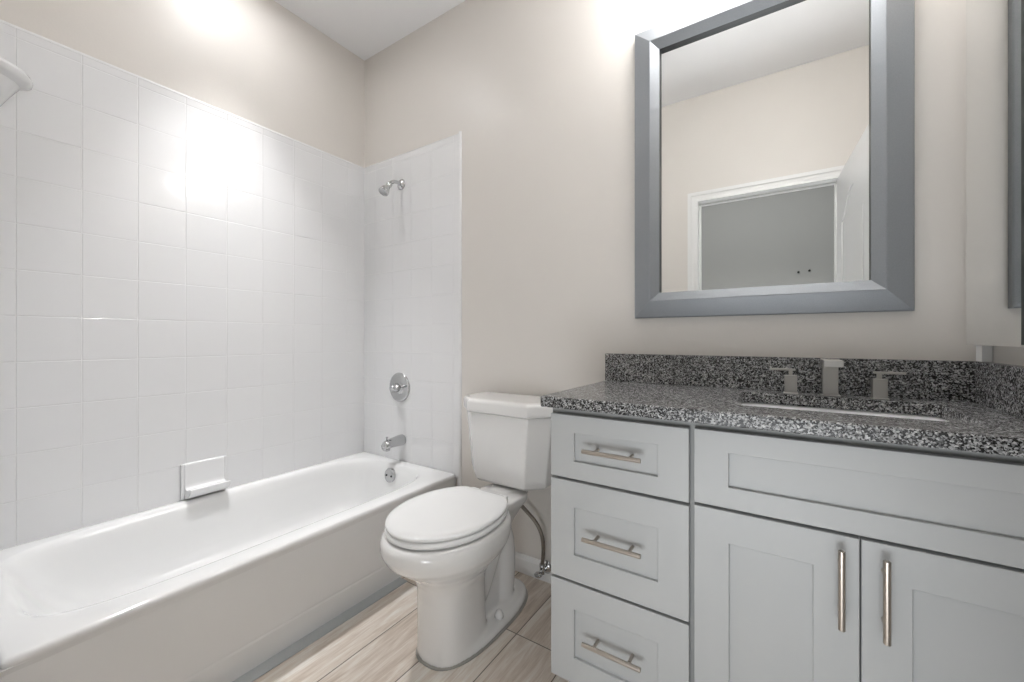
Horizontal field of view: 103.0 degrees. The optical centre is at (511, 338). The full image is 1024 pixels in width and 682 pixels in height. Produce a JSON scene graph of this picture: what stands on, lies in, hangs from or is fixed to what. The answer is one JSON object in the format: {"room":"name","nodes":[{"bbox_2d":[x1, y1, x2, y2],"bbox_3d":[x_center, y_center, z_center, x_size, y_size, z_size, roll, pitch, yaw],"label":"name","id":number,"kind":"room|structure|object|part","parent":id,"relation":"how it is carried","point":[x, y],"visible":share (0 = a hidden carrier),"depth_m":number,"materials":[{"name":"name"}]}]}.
{"room":"bathroom","nodes":[
{"label":"bathroom","id":0,"kind":"room"},
{"bbox_2d":[0,0,363,167],"bbox_3d":[-1.428,-0.323,1.866,0.120,2.805,1.670,0,0,34],"label":"wall","id":1,"kind":"structure","parent":0,"point":[258,62],"depth_m":1.93,"materials":[{"name":"paint"}]},
{"bbox_2d":[0,22,363,549],"bbox_3d":[-1.325,-0.168,1.906,0.008,1.768,1.474,0,0,34],"label":"tiled wall","id":2,"kind":"structure","parent":1,"relation":"attached to","point":[182,278],"depth_m":1.68,"materials":[{"name":"white tile"}]},
{"bbox_2d":[0,57,32,106],"bbox_3d":[-1.634,-0.771,1.309,0.138,0.222,0.138,0,0,34],"label":"corner shelf","id":3,"kind":"object","parent":2,"relation":"attached to","point":[13,79],"visible":1,"depth_m":1.32,"materials":[{"name":"ceramic"}]},
{"bbox_2d":[0,19,363,168],"bbox_3d":[-1.325,-1.052,1.905,0.009,0.013,1.474,0,0,34],"label":"trim","id":4,"kind":"structure","parent":2,"relation":"attached to","point":[1,21],"depth_m":1.68,"materials":[{"name":"tile"}]},
{"bbox_2d":[180,455,230,499],"bbox_3d":[-1.344,0.618,1.798,0.079,0.154,0.174,0,0,34],"label":"soap dish","id":5,"kind":"object","parent":2,"relation":"attached to","point":[206,476],"visible":1,"depth_m":1.79,"materials":[{"name":"ceramic"}]},
{"bbox_2d":[274,0,465,60],"bbox_3d":[-0.346,-1.775,0.439,3.502,0.100,3.090,0,0,34],"label":"ceiling","id":6,"kind":"structure","parent":0,"point":[365,28],"depth_m":2.18,"materials":[{"name":"paint"}]},
{"bbox_2d":[253,571,568,681],"bbox_3d":[-0.346,1.130,0.439,3.502,0.100,3.090,0,0,34],"label":"floor","id":7,"kind":"structure","parent":0,"point":[378,643],"depth_m":1.40,"materials":[{"name":"brown wood"}]},
{"bbox_2d":[0,452,456,681],"bbox_3d":[-1.006,0.888,1.694,0.756,0.384,1.472,0,0,34],"label":"bathtub","id":8,"kind":"object","parent":7,"relation":"on","point":[211,587],"visible":0.97,"depth_m":1.41,"materials":[{"name":"ceramic"}]},
{"bbox_3d":[-0.663,0.752,2.247,0.078,0.079,0.048,0,0,34],"label":"overflow plate","id":9,"kind":"part","parent":8,"relation":"part of","materials":[{"name":"silver metal"}]},
{"bbox_2d":[233,577,406,681],"bbox_3d":[-0.798,1.077,1.350,0.050,0.005,1.131,0,0,34],"label":"trim","id":10,"kind":"structure","parent":7,"relation":"on","point":[263,668],"depth_m":1.48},
{"bbox_2d":[380,392,552,670],"bbox_3d":[-0.158,0.669,1.552,0.468,0.821,0.769,0,0,34],"label":"toilet","id":11,"kind":"object","parent":7,"relation":"on","point":[457,544],"visible":1,"depth_m":1.42,"materials":[{"name":"ceramic"}]},
{"bbox_3d":[-0.230,0.626,1.426,0.370,0.020,0.445,0,0,34],"label":"seat","id":12,"kind":"part","parent":11,"relation":"part of","materials":[{"name":"plastic"}]},
{"bbox_3d":[-0.230,0.605,1.426,0.368,0.016,0.443,0,0,34],"label":"seat lid","id":13,"kind":"part","parent":11,"relation":"part of","materials":[{"name":"plastic"}]},
{"bbox_3d":[-0.159,0.855,1.532,0.383,0.451,0.735,0,0,34],"label":"bowl","id":14,"kind":"part","parent":11,"relation":"part of","materials":[{"name":"ceramic"}]},
{"bbox_3d":[-0.007,0.289,1.779,0.468,0.060,0.224,0,0,34],"label":"tank lid","id":15,"kind":"part","parent":11,"relation":"part of","materials":[{"name":"ceramic"}]},
{"bbox_3d":[-0.005,0.473,1.783,0.443,0.307,0.204,0,0,34],"label":"tank","id":16,"kind":"part","parent":11,"relation":"part of","materials":[{"name":"ceramic"}]},
{"bbox_2d":[551,408,1023,681],"bbox_3d":[0.670,0.641,1.132,1.026,0.877,0.539,0,0,34],"label":"vanity cabinet","id":17,"kind":"object","parent":7,"relation":"on","point":[681,551],"visible":1,"depth_m":0.92,"materials":[{"name":"paint"}]},
{"bbox_3d":[0.234,0.850,1.134,0.009,0.009,0.030,0,0,34],"label":"post","id":18,"kind":"part","parent":17,"relation":"part of","materials":[{"name":"silver metal"}]},
{"bbox_3d":[0.262,0.850,1.087,0.162,0.012,0.012,0,0,34],"label":"handle","id":19,"kind":"part","parent":17,"relation":"part of","materials":[{"name":"silver metal"}]},
{"bbox_3d":[0.262,0.559,1.087,0.162,0.012,0.012,0,0,34],"label":"handle","id":20,"kind":"part","parent":17,"relation":"part of","materials":[{"name":"silver metal"}]},
{"bbox_3d":[0.262,0.314,1.087,0.162,0.012,0.012,0,0,34],"label":"handle","id":21,"kind":"part","parent":17,"relation":"part of","materials":[{"name":"silver metal"}]},
{"bbox_3d":[0.284,0.855,1.124,0.239,0.144,0.010,0,0,34],"label":"recessed panel","id":22,"kind":"part","parent":17,"relation":"part of","materials":[{"name":"paint"}]},
{"bbox_3d":[0.284,0.559,1.124,0.239,0.142,0.010,0,0,34],"label":"recessed panel","id":23,"kind":"part","parent":17,"relation":"part of","materials":[{"name":"paint"}]},
{"bbox_3d":[0.284,0.315,1.124,0.239,0.086,0.010,0,0,34],"label":"recessed panel","id":24,"kind":"part","parent":17,"relation":"part of","materials":[{"name":"paint"}]},
{"bbox_3d":[0.282,0.855,1.120,0.385,0.290,0.018,0,0,34],"label":"drawer","id":25,"kind":"part","parent":17,"relation":"part of","materials":[{"name":"paint"}]},
{"bbox_3d":[0.282,0.559,1.120,0.385,0.288,0.018,0,0,34],"label":"drawer","id":26,"kind":"part","parent":17,"relation":"part of","materials":[{"name":"paint"}]},
{"bbox_3d":[0.282,0.315,1.120,0.385,0.184,0.018,0,0,34],"label":"drawer","id":27,"kind":"part","parent":17,"relation":"part of","materials":[{"name":"paint"}]},
{"bbox_3d":[0.315,0.850,1.080,0.009,0.009,0.030,0,0,34],"label":"post","id":28,"kind":"part","parent":17,"relation":"part of","materials":[{"name":"silver metal"}]},
{"bbox_3d":[0.584,0.704,0.925,0.163,0.444,0.010,0,0,34],"label":"recessed panel","id":29,"kind":"part","parent":17,"relation":"part of","materials":[{"name":"paint"}]},
{"bbox_3d":[0.582,0.704,0.921,0.311,0.592,0.018,0,0,34],"label":"cabinet door","id":30,"kind":"part","parent":17,"relation":"part of","materials":[{"name":"paint"}]},
{"bbox_2d":[541,353,1023,457],"bbox_3d":[0.671,0.132,1.146,1.044,0.141,0.546,0,0,34],"label":"countertop","id":31,"kind":"structure","parent":17,"relation":"on","point":[982,403],"depth_m":1.11,"materials":[{"name":"stone"}]},
{"bbox_2d":[770,358,905,399],"bbox_3d":[0.930,0.115,1.175,0.316,0.108,0.126,0,0,34],"label":"faucet","id":32,"kind":"object","parent":31,"relation":"on","point":[830,367],"visible":1,"depth_m":1.19,"materials":[{"name":"silver metal"}]},
{"bbox_3d":[0.846,0.097,1.274,0.067,0.006,0.015,0,0,34],"label":"lever","id":33,"kind":"part","parent":32,"relation":"part of","materials":[{"name":"silver metal"}]},
{"bbox_3d":[0.864,0.142,1.262,0.038,0.056,0.038,0,0,34],"label":"handle","id":34,"kind":"part","parent":32,"relation":"part of","materials":[{"name":"silver metal"}]},
{"bbox_3d":[0.947,0.125,1.213,0.047,0.090,0.044,0,0,34],"label":"spout post","id":35,"kind":"part","parent":32,"relation":"part of","materials":[{"name":"silver metal"}]},
{"bbox_3d":[1.036,0.142,1.148,0.038,0.056,0.038,0,0,34],"label":"handle","id":36,"kind":"part","parent":32,"relation":"part of","materials":[{"name":"silver metal"}]},
{"bbox_3d":[1.054,0.097,1.136,0.067,0.006,0.015,0,0,34],"label":"lever","id":37,"kind":"part","parent":32,"relation":"part of","materials":[{"name":"silver metal"}]},
{"bbox_2d":[741,402,948,421],"bbox_3d":[0.837,0.274,1.049,0.482,0.142,0.343,0,0,34],"label":"sink","id":38,"kind":"object","parent":31,"relation":"in","point":[896,415],"visible":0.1,"depth_m":1.15,"materials":[{"name":"white ceramic"}]},
{"bbox_3d":[0.664,0.508,0.820,0.012,0.160,0.012,0,0,34],"label":"handle","id":39,"kind":"part","parent":17,"relation":"part of","materials":[{"name":"silver metal"}]},
{"bbox_3d":[0.713,0.311,0.839,0.474,0.084,0.010,0,0,34],"label":"recessed panel","id":40,"kind":"part","parent":17,"relation":"part of","materials":[{"name":"paint"}]},
{"bbox_3d":[0.721,0.508,0.782,0.012,0.160,0.012,0,0,34],"label":"handle","id":41,"kind":"part","parent":17,"relation":"part of","materials":[{"name":"silver metal"}]},
{"bbox_3d":[0.842,0.704,0.749,0.306,0.592,0.018,0,0,34],"label":"cabinet door","id":42,"kind":"part","parent":17,"relation":"part of","materials":[{"name":"paint"}]},
{"bbox_3d":[0.844,0.704,0.753,0.158,0.444,0.010,0,0,34],"label":"recessed panel","id":43,"kind":"part","parent":17,"relation":"part of","materials":[{"name":"paint"}]},
{"bbox_2d":[364,0,975,562],"bbox_3d":[0.204,-0.323,1.857,2.850,2.805,0.120,0,0,34],"label":"wall","id":44,"kind":"structure","parent":0,"point":[540,94],"depth_m":1.75,"materials":[{"name":"paint"}]},
{"bbox_2d":[364,135,458,485],"bbox_3d":[-0.595,0.014,2.311,0.777,2.132,0.008,0,0,34],"label":"tiled wall","id":45,"kind":"structure","parent":44,"relation":"attached to","point":[411,234],"depth_m":2.27,"materials":[{"name":"white tile"}]},
{"bbox_2d":[379,179,404,195],"bbox_3d":[-0.673,-0.847,2.268,0.062,0.128,0.149,0,0,34],"label":"shower fixture","id":46,"kind":"object","parent":45,"relation":"attached to","point":[384,190],"visible":1,"depth_m":2.24,"materials":[{"name":"silver metal"}]},
{"bbox_3d":[-0.659,-0.871,2.290,0.021,0.044,0.090,0,0,34],"label":"shower arm","id":47,"kind":"part","parent":46,"relation":"part of","materials":[{"name":"silver metal"}]},
{"bbox_2d":[381,434,405,451],"bbox_3d":[-0.662,0.578,2.269,0.062,0.078,0.135,0,0,34],"label":"tub spout","id":48,"kind":"object","parent":45,"relation":"attached to","point":[398,440],"visible":1,"depth_m":2.25,"materials":[{"name":"silver metal"}]},
{"bbox_2d":[389,373,409,401],"bbox_3d":[-0.662,0.280,2.310,0.168,0.168,0.066,0,0,34],"label":"shower valve","id":49,"kind":"object","parent":45,"relation":"attached to","point":[399,387],"visible":1,"depth_m":2.31,"materials":[{"name":"silver metal"}]},
{"bbox_3d":[-0.657,0.280,2.296,0.075,0.052,0.048,0,0,34],"label":"lever","id":50,"kind":"part","parent":49,"relation":"part of","materials":[{"name":"silver metal"}]},
{"bbox_2d":[364,133,458,168],"bbox_3d":[-0.592,-1.052,2.308,0.769,0.013,0.009,0,0,34],"label":"trim","id":51,"kind":"structure","parent":45,"relation":"attached to","point":[458,133],"depth_m":2.27,"materials":[{"name":"tile"}]},
{"bbox_2d":[459,131,461,485],"bbox_3d":[-0.266,0.008,2.092,0.013,2.144,0.009,0,0,34],"label":"trim","id":52,"kind":"structure","parent":45,"relation":"attached to","point":[460,132],"depth_m":2.09,"materials":[{"name":"tile"}]},
{"bbox_2d":[515,551,552,583],"bbox_3d":[0.072,1.039,1.865,0.793,0.082,0.013,0,0,34],"label":"baseboard","id":53,"kind":"structure","parent":44,"relation":"attached to","point":[525,564],"depth_m":1.85,"materials":[{"name":"white paint"}]},
{"bbox_2d":[521,505,550,577],"bbox_3d":[0.070,0.837,1.806,0.201,0.402,0.086,0,0,34],"label":"shutoff valve","id":54,"kind":"object","parent":44,"relation":"attached to","point":[545,566],"visible":0.84,"depth_m":1.76,"materials":[{"name":"silver metal"}]},
{"bbox_3d":[0.112,1.010,1.739,0.034,0.020,0.022,0,0,34],"label":"oval handle","id":55,"kind":"part","parent":54,"relation":"part of","materials":[{"name":"silver metal"}]},
{"bbox_2d":[635,0,914,318],"bbox_3d":[0.803,-0.626,1.359,0.785,1.097,0.046,0,0,34],"label":"wall mirror","id":56,"kind":"object","parent":44,"relation":"attached to","point":[775,139],"visible":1,"depth_m":1.33,"materials":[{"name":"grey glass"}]},
{"bbox_3d":[0.803,-1.129,1.359,0.785,0.093,0.046,0,0,34],"label":"frame rail","id":57,"kind":"part","parent":56,"relation":"part of","materials":[{"name":"grey wood"}]},
{"bbox_2d":[661,0,869,292],"bbox_3d":[0.812,-0.626,1.374,0.625,0.937,0.007,0,0,34],"label":"mirror glass","id":58,"kind":"object","parent":56,"relation":"on","point":[765,114],"depth_m":1.34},
{"bbox_3d":[0.803,-0.124,1.359,0.785,0.093,0.046,0,0,34],"label":"frame rail","id":59,"kind":"part","parent":56,"relation":"part of","materials":[{"name":"grey wood"}]},
{"bbox_2d":[605,353,979,401],"bbox_3d":[0.816,0.115,1.365,1.044,0.108,0.020,0,0,34],"label":"backsplash","id":60,"kind":"structure","parent":44,"relation":"attached to","point":[923,379],"depth_m":1.29,"materials":[{"name":"stone"}]},
{"bbox_2d":[966,0,1023,361],"bbox_3d":[1.124,-0.458,0.931,0.050,1.035,0.362,0,0,34],"label":"medicine cabinet","id":61,"kind":"object","parent":44,"relation":"attached to","point":[994,28],"visible":1,"depth_m":0.93,"materials":[{"name":"white paint"}]},
{"bbox_2d":[993,346,1023,365],"bbox_3d":[0.846,-0.323,0.357,0.120,2.805,1.670,0,0,34],"label":"wall","id":62,"kind":"structure","parent":0,"point":[1001,354],"depth_m":0.97,"materials":[{"name":"paint"}]}
]}

